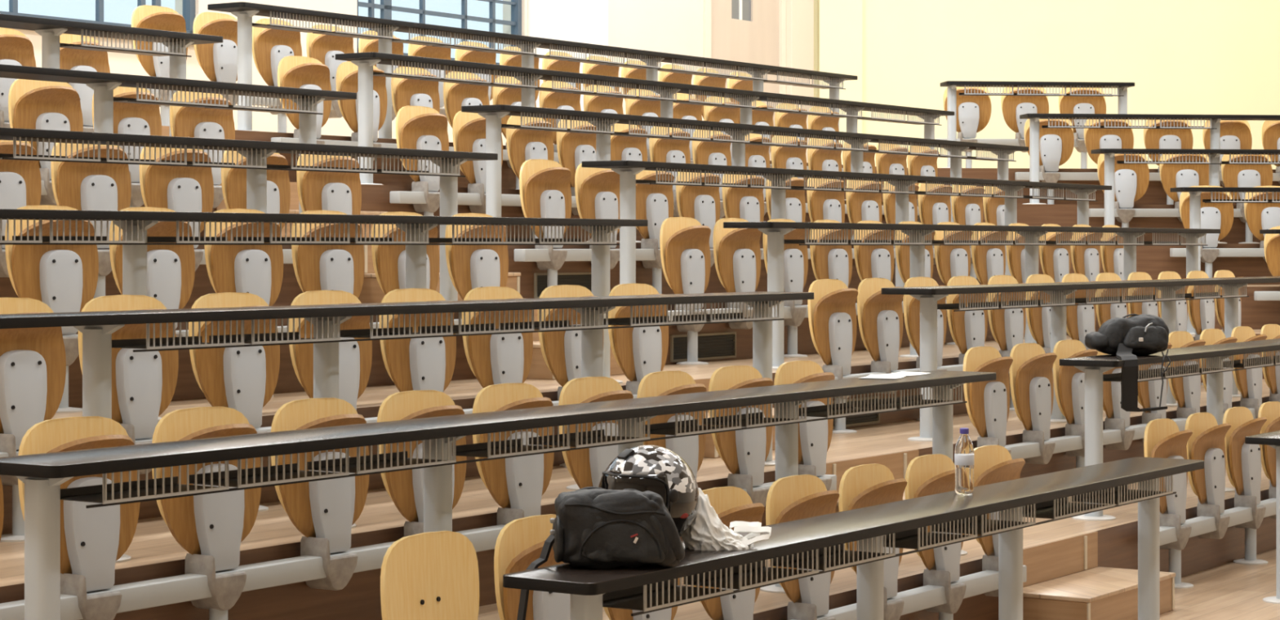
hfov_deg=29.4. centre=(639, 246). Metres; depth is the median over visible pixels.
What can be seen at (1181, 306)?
chair
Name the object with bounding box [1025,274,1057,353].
chair
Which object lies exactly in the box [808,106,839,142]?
chair
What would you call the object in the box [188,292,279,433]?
chair
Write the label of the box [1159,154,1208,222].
chair
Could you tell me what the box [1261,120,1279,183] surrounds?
chair
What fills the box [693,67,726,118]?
chair
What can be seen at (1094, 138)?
chair
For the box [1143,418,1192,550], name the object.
chair
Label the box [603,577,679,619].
chair
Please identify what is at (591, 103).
chair
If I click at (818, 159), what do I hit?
chair
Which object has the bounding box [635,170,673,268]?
chair
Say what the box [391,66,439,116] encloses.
chair
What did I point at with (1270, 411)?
chair
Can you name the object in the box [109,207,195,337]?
chair
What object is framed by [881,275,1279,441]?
desk
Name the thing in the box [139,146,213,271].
chair
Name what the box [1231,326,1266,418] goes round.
chair
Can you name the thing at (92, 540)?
chair
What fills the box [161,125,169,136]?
step
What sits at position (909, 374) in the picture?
paper sheet
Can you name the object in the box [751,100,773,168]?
chair
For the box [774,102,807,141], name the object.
chair
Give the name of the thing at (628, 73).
chair
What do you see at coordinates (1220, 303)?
chair
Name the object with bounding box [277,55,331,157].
chair
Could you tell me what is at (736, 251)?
chair
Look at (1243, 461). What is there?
chair
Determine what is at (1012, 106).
chair
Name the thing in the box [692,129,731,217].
chair
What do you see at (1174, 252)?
rail
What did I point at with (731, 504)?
chair
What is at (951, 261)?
chair
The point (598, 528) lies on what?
backpack
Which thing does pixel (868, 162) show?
chair
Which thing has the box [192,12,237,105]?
chair
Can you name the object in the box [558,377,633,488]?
chair
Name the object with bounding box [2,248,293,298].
rail
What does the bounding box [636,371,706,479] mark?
chair
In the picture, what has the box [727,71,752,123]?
chair
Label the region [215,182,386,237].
step
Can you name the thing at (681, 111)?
chair
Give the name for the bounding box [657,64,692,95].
chair
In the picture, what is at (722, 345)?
floor vent
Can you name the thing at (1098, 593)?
step
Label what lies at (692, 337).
rail
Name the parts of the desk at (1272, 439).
plate, leg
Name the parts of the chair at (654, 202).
backrest, seat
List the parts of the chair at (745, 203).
backrest, seat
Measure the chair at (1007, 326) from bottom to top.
0.602 m
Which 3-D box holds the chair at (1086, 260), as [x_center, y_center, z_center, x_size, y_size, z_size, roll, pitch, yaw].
[3.151,0.145,17.062,0.150,0.602,0.424,0,0,34]
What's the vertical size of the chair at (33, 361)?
0.602 m
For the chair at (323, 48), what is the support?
on the rail at (164, 110)
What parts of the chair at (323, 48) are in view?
backrest, seat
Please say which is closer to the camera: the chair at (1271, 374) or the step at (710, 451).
the step at (710, 451)
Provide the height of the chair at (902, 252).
0.602 m
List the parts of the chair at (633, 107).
backrest, seat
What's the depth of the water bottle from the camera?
8.21 m
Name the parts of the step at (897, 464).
riser panel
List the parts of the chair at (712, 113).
backrest, seat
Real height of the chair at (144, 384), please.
0.602 m
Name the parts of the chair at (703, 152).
backrest, seat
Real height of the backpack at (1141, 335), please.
0.435 m
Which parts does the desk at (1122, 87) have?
leg, support arm, leg, support arm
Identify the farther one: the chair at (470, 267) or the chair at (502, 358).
the chair at (470, 267)
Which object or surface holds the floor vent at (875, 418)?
in the floor
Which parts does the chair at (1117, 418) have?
backrest, seat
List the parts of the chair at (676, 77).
backrest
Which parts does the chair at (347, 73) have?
backrest, seat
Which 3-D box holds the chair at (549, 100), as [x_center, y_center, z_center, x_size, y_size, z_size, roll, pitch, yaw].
[-0.507,-0.813,16.342,0.150,0.602,0.424,0,0,34]
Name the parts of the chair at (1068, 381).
backrest, seat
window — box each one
[0,0,195,33]
[356,0,521,64]
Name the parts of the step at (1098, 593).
riser panel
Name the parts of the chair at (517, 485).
backrest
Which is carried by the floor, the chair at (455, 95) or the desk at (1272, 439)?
the desk at (1272, 439)
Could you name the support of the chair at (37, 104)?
on the rail at (43, 189)
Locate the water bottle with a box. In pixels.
[954,427,973,494]
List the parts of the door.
architrave, glazed panel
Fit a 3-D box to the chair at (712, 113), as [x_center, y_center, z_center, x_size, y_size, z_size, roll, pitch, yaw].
[0.632,-0.813,18.044,0.150,0.602,0.424,0,0,34]
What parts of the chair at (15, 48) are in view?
backrest, seat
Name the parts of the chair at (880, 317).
backrest, seat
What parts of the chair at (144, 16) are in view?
backrest, seat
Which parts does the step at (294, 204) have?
riser panel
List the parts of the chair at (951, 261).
backrest, seat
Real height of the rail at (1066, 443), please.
0.284 m
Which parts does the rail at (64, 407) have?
support post, plate, rail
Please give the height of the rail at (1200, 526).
0.284 m
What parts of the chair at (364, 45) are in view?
backrest, seat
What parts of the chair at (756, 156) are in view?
backrest, seat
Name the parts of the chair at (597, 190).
backrest, seat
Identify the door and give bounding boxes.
[703,0,778,160]
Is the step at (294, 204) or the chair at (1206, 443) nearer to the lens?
the chair at (1206, 443)
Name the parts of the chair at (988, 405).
backrest, seat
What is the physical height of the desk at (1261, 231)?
0.738 m
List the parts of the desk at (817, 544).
leg, leg, leg, leg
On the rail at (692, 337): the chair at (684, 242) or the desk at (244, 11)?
the chair at (684, 242)
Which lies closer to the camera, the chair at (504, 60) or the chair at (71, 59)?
the chair at (71, 59)
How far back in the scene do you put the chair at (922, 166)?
18.76 m
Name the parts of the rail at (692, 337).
plate, support post, support post, plate, rail, plate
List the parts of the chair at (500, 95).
backrest, seat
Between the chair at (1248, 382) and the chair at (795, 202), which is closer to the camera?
the chair at (1248, 382)
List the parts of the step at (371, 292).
riser panel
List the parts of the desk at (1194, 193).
leg, support arm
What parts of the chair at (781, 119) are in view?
backrest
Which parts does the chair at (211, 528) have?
backrest, seat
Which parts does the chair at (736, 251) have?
backrest, seat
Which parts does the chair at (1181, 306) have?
backrest, seat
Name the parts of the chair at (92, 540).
backrest, seat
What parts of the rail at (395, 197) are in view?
support post, support post, rail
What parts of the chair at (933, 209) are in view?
backrest, seat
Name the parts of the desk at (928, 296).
plate, leg, support arm, leg, plate, support arm, leg, support arm, plate, leg, support arm, plate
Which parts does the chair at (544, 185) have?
backrest, seat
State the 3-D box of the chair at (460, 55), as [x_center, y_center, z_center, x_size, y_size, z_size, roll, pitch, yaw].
[-1.117,-1.132,17.012,0.150,0.602,0.424,0,0,34]
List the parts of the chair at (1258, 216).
backrest, seat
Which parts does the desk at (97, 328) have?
leg, support arm, plate, leg, support arm, plate, leg, support arm, leg, support arm, plate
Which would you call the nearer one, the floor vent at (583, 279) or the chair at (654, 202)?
the floor vent at (583, 279)
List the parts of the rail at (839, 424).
support post, plate, rail, support post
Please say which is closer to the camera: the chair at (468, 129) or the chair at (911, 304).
the chair at (911, 304)
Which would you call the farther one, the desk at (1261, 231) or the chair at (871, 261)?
the desk at (1261, 231)
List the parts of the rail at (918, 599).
support post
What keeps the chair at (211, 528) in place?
on the rail at (137, 596)
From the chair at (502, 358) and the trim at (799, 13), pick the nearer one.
the chair at (502, 358)
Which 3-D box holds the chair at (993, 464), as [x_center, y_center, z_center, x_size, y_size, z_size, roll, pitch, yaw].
[1.448,1.103,9.764,0.150,0.602,0.424,0,0,34]
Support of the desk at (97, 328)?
on the floor
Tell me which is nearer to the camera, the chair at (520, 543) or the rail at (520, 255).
the chair at (520, 543)
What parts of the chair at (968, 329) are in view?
backrest, seat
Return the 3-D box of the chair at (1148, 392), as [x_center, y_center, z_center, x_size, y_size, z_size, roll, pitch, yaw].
[2.839,0.784,13.429,0.150,0.602,0.424,0,0,34]
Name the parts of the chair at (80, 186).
backrest, seat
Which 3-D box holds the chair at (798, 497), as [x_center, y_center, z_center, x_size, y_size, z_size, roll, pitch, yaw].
[0.594,1.103,8.487,0.150,0.602,0.424,0,0,34]
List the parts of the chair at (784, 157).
backrest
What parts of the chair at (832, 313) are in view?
backrest, seat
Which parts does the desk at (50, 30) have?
leg, support arm, leg, support arm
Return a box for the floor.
[0,121,1279,619]
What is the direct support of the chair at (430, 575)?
on the rail at (918, 599)
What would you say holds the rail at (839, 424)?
on the floor
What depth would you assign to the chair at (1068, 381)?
12.49 m
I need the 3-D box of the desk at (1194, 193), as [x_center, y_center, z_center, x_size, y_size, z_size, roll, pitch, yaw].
[5.025,-0.072,18.334,2.060,0.738,0.290,0,0,-7]
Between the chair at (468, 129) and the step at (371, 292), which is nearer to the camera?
the step at (371, 292)
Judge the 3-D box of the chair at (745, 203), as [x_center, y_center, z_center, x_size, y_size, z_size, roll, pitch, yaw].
[0.662,-0.174,14.922,0.150,0.602,0.424,0,0,34]
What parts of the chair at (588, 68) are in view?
seat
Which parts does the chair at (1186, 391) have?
backrest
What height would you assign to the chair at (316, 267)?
0.602 m
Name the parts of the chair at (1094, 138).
backrest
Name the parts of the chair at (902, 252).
backrest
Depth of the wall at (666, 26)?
20.51 m
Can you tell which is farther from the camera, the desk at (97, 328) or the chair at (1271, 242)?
the chair at (1271, 242)
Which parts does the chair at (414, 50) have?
backrest, seat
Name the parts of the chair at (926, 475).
backrest, seat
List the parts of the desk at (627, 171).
leg, support arm, leg, support arm, leg, support arm, leg, support arm, leg, support arm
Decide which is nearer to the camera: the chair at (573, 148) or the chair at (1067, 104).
the chair at (573, 148)
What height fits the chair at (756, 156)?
0.602 m
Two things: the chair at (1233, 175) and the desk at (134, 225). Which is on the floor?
the desk at (134, 225)
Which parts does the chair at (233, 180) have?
backrest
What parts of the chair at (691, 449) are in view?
backrest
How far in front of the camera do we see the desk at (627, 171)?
14.14 m
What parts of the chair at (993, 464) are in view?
backrest, seat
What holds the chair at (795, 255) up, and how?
on the rail at (692, 337)
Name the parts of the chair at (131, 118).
backrest, seat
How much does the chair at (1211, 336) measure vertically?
0.602 m
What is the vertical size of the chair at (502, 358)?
0.602 m
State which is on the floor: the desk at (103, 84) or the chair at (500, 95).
the desk at (103, 84)
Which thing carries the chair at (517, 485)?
on the rail at (137, 596)
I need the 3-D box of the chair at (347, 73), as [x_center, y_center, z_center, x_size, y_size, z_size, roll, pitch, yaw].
[-1.645,-0.813,14.639,0.150,0.602,0.424,0,0,34]
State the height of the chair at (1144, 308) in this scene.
0.602 m
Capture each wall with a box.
[8,0,786,145]
[813,0,1279,169]
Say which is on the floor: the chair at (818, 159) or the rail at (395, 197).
the rail at (395, 197)
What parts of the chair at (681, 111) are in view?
backrest, seat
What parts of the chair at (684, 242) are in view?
backrest, seat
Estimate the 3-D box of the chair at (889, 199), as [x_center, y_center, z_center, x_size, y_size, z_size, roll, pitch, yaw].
[1.806,-0.174,16.635,0.150,0.602,0.424,0,0,34]
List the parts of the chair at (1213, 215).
backrest, seat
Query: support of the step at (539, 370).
on the floor
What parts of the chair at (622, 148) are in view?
backrest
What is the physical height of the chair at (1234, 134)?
0.602 m
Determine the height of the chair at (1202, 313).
0.602 m
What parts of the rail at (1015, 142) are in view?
support post, rail, support post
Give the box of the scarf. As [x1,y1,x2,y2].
[680,488,771,551]
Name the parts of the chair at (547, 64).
backrest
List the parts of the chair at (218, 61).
backrest, seat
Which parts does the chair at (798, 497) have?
backrest, seat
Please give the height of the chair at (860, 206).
0.602 m
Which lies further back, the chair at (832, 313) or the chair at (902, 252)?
the chair at (902, 252)
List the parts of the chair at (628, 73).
seat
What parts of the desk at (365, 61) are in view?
leg, support arm, plate, leg, support arm, leg, support arm, leg, support arm, leg, support arm, leg, support arm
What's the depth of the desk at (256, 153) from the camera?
10.36 m
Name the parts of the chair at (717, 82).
backrest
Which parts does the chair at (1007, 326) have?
backrest, seat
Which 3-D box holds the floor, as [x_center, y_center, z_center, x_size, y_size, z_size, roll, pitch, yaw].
[-0.610,0.616,9.507,21.950,2.554,26.986,0,0,-7]
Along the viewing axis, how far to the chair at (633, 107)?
17.12 m
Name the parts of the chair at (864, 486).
backrest, seat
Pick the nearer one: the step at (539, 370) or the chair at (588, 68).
the step at (539, 370)
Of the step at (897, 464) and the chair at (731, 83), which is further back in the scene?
the chair at (731, 83)
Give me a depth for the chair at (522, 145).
14.50 m
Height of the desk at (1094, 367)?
0.738 m
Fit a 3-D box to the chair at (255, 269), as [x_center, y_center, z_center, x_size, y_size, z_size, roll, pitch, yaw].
[-1.592,0.145,9.967,0.150,0.602,0.424,0,0,34]
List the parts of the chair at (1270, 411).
backrest, seat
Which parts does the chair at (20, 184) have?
backrest, seat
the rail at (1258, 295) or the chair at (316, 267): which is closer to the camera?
the chair at (316, 267)
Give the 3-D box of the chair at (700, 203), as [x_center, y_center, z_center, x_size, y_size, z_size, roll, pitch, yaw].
[0.375,-0.174,14.494,0.150,0.602,0.424,0,0,34]
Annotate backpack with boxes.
[516,486,684,619]
[1084,314,1171,412]
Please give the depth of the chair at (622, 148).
15.39 m
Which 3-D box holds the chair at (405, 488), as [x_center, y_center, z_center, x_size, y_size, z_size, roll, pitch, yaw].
[-0.700,0.784,8.135,0.150,0.602,0.424,0,0,34]
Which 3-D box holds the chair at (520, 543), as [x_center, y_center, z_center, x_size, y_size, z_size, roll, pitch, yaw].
[-0.259,1.103,7.210,0.150,0.602,0.424,0,0,34]
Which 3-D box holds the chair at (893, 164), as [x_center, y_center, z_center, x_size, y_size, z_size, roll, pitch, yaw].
[1.929,-0.493,18.402,0.150,0.602,0.424,0,0,34]
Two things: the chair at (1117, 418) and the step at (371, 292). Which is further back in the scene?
the chair at (1117, 418)
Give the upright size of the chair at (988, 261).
0.602 m
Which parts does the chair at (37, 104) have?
backrest, seat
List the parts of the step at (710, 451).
riser panel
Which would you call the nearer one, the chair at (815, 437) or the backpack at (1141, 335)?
the chair at (815, 437)
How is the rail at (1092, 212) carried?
on the floor
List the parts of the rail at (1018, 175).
support post, rail, support post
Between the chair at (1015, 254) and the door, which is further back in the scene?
the door
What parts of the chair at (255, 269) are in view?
backrest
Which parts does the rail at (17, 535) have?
plate, support post, plate, rail, plate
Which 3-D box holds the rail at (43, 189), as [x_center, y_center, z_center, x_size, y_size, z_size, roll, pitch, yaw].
[-2.645,-0.164,11.542,0.170,0.284,2.000,0,0,34]
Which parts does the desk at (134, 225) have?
leg, support arm, leg, support arm, leg, support arm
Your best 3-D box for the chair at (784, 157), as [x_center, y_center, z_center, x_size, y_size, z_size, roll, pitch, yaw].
[1.077,-0.493,17.126,0.150,0.602,0.424,0,0,34]
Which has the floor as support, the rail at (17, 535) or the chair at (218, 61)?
the rail at (17, 535)
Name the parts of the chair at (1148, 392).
backrest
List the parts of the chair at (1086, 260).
backrest, seat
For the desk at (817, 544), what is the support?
on the floor
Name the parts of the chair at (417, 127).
backrest, seat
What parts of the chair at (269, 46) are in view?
backrest, seat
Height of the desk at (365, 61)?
0.738 m
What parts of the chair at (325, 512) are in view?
backrest, seat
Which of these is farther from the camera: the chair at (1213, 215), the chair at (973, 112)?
the chair at (973, 112)
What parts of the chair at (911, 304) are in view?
backrest, seat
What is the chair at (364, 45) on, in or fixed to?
on the rail at (164, 110)
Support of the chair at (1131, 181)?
on the rail at (1092, 212)
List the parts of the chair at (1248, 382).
backrest, seat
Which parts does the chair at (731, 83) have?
backrest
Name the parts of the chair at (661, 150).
backrest, seat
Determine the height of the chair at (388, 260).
0.602 m
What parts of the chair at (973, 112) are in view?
backrest, seat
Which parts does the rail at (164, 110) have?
support post, support post, rail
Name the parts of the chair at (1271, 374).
seat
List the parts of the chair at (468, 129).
backrest, seat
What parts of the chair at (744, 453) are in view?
backrest, seat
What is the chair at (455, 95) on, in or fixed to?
on the rail at (505, 157)
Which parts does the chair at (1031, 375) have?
backrest, seat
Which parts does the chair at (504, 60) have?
backrest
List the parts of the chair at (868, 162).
seat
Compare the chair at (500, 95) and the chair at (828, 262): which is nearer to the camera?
the chair at (828, 262)
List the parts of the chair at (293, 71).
backrest, seat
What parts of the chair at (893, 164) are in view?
backrest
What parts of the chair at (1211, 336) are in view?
backrest, seat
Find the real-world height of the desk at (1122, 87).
0.738 m
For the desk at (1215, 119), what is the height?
0.738 m
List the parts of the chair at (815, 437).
backrest, seat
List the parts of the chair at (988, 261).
backrest, seat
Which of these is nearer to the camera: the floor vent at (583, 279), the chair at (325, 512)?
the chair at (325, 512)
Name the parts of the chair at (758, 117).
backrest, seat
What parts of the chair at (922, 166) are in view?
backrest, seat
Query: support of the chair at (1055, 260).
on the rail at (692, 337)
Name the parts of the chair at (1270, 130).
backrest, seat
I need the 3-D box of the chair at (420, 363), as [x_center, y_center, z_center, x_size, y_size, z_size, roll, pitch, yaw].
[-0.839,0.465,9.510,0.150,0.602,0.424,0,0,34]
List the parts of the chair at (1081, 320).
backrest, seat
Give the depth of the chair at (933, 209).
16.99 m
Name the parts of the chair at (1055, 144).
backrest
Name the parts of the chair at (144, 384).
backrest, seat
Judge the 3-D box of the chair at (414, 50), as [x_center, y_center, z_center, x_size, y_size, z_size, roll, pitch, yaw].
[-1.402,-1.132,16.587,0.150,0.602,0.424,0,0,34]
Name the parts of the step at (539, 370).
riser panel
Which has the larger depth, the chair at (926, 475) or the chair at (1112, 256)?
the chair at (1112, 256)
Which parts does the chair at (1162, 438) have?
backrest, seat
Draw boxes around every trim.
[786,0,813,162]
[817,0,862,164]
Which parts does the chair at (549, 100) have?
backrest, seat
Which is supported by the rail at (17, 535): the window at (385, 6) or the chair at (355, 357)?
the chair at (355, 357)
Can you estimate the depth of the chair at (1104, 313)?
15.14 m
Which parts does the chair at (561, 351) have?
seat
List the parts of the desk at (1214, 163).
leg, support arm, leg, support arm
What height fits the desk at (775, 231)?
0.738 m
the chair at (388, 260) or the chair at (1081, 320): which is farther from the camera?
the chair at (1081, 320)
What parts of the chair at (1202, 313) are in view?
backrest, seat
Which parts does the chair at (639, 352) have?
backrest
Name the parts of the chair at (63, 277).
backrest, seat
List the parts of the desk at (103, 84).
leg, support arm, leg, support arm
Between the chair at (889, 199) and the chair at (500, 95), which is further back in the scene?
the chair at (889, 199)
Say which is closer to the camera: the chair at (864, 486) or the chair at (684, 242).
the chair at (864, 486)
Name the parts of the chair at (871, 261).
backrest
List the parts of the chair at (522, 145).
backrest, seat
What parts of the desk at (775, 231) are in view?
leg, support arm, plate, leg, support arm, leg, support arm, leg, support arm, leg, support arm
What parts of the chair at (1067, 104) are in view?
backrest, seat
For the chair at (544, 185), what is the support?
on the rail at (520, 255)
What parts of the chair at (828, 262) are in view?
backrest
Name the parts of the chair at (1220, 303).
backrest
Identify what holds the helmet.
on the desk at (817, 544)
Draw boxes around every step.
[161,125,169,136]
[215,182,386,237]
[358,244,520,303]
[526,309,663,380]
[693,378,775,458]
[825,449,919,512]
[1022,531,1175,619]
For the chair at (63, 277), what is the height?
0.602 m
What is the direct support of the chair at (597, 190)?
on the rail at (520, 255)
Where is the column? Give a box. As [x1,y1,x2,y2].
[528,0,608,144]
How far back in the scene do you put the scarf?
6.72 m
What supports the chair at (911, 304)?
on the rail at (839, 424)
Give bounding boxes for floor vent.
[533,272,591,298]
[670,332,736,362]
[832,395,879,429]
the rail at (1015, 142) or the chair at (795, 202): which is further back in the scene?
the rail at (1015, 142)
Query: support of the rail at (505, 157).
on the floor
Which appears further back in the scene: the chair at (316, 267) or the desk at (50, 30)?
the desk at (50, 30)
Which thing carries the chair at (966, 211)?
on the rail at (520, 255)
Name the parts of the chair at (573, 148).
backrest, seat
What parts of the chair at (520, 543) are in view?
seat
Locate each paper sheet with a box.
[857,374,907,378]
[883,371,930,376]
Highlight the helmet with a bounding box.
[598,444,699,537]
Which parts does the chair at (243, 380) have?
backrest, seat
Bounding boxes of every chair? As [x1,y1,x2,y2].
[0,26,35,128]
[0,139,41,277]
[0,297,66,485]
[0,477,4,541]
[4,204,98,366]
[8,79,83,205]
[17,416,140,619]
[50,142,131,275]
[59,33,110,132]
[78,294,178,474]
[92,86,161,207]
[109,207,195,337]
[131,4,187,106]
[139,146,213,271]
[151,406,261,611]
[169,90,235,208]
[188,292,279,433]
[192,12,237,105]
[204,208,283,306]
[221,150,290,229]
[252,18,302,115]
[271,398,368,591]
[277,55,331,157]
[288,290,372,410]
[291,210,364,298]
[296,154,361,214]
[306,24,354,118]
[336,61,386,161]
[358,30,403,120]
[371,211,439,294]
[377,390,466,537]
[378,288,456,392]
[380,531,479,619]
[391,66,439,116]
[395,105,448,212]
[408,35,452,115]
[443,71,489,127]
[444,213,508,300]
[452,111,502,213]
[454,41,496,104]
[462,286,533,388]
[472,382,554,525]
[492,75,536,168]
[493,514,570,619]
[499,46,539,101]
[506,115,554,208]
[519,159,571,270]
[537,284,593,400]
[538,80,581,164]
[542,51,580,89]
[556,119,595,215]
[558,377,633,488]
[574,163,619,269]
[582,55,619,91]
[583,84,623,114]
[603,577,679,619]
[608,283,668,395]
[610,123,647,161]
[621,60,646,100]
[625,88,660,161]
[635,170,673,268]
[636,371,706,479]
[648,126,690,217]
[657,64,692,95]
[659,217,711,332]
[672,93,702,164]
[675,172,720,267]
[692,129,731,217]
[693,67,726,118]
[693,486,764,619]
[703,96,738,165]
[708,365,773,507]
[712,217,761,328]
[722,173,764,257]
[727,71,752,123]
[745,133,770,215]
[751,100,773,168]
[763,218,808,326]
[765,177,806,222]
[765,475,839,619]
[770,135,806,179]
[773,360,835,491]
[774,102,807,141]
[806,177,845,222]
[807,137,842,180]
[807,279,857,399]
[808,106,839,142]
[809,219,853,287]
[838,463,906,619]
[842,142,876,181]
[845,179,883,231]
[853,220,893,282]
[857,278,903,394]
[875,142,908,184]
[882,181,919,264]
[895,221,935,284]
[902,276,946,371]
[904,453,966,614]
[906,145,938,222]
[917,182,951,264]
[933,222,972,317]
[943,86,991,151]
[946,275,987,364]
[951,184,983,263]
[963,346,1013,454]
[971,222,1008,311]
[973,445,1025,597]
[982,186,1004,225]
[986,275,1026,379]
[1000,87,1048,152]
[1005,222,1039,283]
[1009,342,1057,464]
[1024,119,1074,182]
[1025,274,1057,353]
[1039,223,1073,282]
[1053,339,1097,457]
[1058,87,1106,152]
[1061,273,1096,350]
[1070,224,1103,281]
[1084,119,1133,164]
[1095,272,1128,327]
[1096,351,1134,450]
[1097,154,1149,222]
[1100,225,1123,280]
[1127,271,1160,317]
[1137,342,1172,442]
[1143,120,1193,182]
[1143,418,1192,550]
[1157,271,1190,331]
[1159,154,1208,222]
[1168,331,1205,418]
[1179,185,1233,262]
[1184,412,1231,539]
[1186,271,1217,340]
[1200,328,1237,413]
[1202,120,1252,186]
[1213,270,1244,333]
[1221,154,1272,222]
[1222,406,1266,529]
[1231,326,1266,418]
[1244,186,1279,262]
[1257,401,1279,519]
[1260,324,1279,402]
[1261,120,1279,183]
[1263,226,1279,276]
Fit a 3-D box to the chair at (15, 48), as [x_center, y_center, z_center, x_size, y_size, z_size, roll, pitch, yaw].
[-3.202,-0.813,12.311,0.150,0.602,0.424,0,0,34]
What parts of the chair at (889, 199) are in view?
backrest, seat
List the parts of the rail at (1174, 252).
support post, rail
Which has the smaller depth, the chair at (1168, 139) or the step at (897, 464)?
the step at (897, 464)
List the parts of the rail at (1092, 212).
support post, rail, support post, plate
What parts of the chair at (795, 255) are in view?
backrest, seat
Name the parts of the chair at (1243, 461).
backrest, seat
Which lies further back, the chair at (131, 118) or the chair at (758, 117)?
the chair at (758, 117)
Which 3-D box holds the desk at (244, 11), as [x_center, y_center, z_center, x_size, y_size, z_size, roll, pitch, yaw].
[-0.357,-1.030,17.025,0.290,0.738,7.310,0,0,34]
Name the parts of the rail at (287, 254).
support post, rail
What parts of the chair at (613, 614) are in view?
backrest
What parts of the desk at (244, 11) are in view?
leg, support arm, leg, support arm, leg, support arm, leg, support arm, leg, support arm, leg, support arm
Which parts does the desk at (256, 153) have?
leg, support arm, leg, support arm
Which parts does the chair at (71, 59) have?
backrest, seat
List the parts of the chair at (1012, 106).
backrest, seat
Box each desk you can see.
[0,13,222,136]
[0,64,356,213]
[0,127,497,301]
[0,208,648,422]
[0,292,813,563]
[0,370,995,619]
[207,1,857,138]
[335,52,954,185]
[461,104,1028,242]
[502,457,1204,619]
[582,160,1111,287]
[723,222,1220,369]
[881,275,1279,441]
[940,80,1134,168]
[1019,113,1279,204]
[1059,338,1279,521]
[1090,148,1279,244]
[1170,186,1279,271]
[1244,430,1279,604]
[1259,229,1279,235]
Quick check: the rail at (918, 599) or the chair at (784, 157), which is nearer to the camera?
the rail at (918, 599)
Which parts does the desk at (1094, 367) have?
leg, plate, support arm, leg, plate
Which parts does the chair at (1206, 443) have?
backrest, seat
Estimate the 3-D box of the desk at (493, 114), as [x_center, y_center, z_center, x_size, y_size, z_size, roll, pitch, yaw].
[0.998,-0.391,15.884,0.291,0.738,6.680,0,0,34]
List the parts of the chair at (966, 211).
backrest, seat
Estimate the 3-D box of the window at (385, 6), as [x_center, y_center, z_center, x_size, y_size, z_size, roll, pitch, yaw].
[-1.525,-2.696,18.690,0.170,2.660,2.160,0,0,34]
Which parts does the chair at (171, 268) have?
backrest, seat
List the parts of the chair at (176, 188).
backrest, seat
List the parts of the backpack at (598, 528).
carry handle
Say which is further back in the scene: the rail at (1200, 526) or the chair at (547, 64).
the chair at (547, 64)
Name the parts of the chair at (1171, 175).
backrest, seat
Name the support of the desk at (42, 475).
on the floor
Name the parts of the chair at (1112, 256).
seat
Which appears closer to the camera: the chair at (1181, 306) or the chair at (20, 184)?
the chair at (20, 184)
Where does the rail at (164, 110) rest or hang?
on the floor
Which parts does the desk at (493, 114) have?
leg, support arm, leg, support arm, leg, support arm, leg, support arm, leg, support arm, leg, support arm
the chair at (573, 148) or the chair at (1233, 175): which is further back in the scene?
the chair at (1233, 175)
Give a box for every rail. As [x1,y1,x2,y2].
[0,394,637,542]
[0,475,836,619]
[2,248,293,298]
[40,180,223,207]
[56,319,462,413]
[146,88,447,133]
[271,137,843,197]
[389,191,919,242]
[514,248,976,293]
[667,298,1095,364]
[791,565,1026,619]
[832,364,1203,434]
[934,138,1087,168]
[1004,406,1260,468]
[1014,172,1279,204]
[1088,208,1259,244]
[1160,498,1275,589]
[1169,248,1264,278]
[1253,291,1279,301]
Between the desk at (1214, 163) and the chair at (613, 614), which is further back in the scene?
the desk at (1214, 163)
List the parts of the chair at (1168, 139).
backrest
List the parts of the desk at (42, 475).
leg, support arm, leg, support arm, leg, support arm, plate, leg, support arm, leg, support arm, plate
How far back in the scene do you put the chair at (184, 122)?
12.23 m
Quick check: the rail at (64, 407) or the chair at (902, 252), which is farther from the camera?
the chair at (902, 252)
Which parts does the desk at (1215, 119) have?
leg, support arm, leg, support arm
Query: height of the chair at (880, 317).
0.602 m
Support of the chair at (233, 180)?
on the rail at (287, 254)
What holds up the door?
in the wall at (666, 26)
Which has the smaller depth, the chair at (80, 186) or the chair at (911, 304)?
the chair at (80, 186)
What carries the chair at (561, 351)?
on the rail at (17, 535)
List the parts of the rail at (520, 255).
support post, support post, rail, support post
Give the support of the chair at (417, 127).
on the rail at (395, 197)
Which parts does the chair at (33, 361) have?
backrest, seat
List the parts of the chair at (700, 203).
backrest, seat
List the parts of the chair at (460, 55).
backrest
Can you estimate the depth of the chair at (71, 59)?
12.72 m
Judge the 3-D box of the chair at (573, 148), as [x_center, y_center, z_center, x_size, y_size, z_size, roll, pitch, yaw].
[-0.345,-0.493,15.000,0.150,0.602,0.424,0,0,34]
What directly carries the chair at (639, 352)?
on the rail at (17, 535)
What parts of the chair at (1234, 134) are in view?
backrest, seat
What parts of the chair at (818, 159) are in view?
backrest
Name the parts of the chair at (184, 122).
backrest, seat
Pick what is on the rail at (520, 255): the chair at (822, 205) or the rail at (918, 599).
the chair at (822, 205)
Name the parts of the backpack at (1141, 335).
carry handle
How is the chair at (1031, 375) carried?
on the rail at (1066, 443)
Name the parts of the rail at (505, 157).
support post, rail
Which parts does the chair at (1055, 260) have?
backrest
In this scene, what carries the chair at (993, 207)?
on the rail at (520, 255)
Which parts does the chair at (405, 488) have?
backrest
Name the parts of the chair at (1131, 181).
backrest, seat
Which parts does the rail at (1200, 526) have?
support post, plate, rail, support post, plate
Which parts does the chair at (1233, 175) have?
backrest, seat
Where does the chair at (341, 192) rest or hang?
on the rail at (287, 254)
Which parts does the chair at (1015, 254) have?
backrest, seat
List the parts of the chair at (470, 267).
backrest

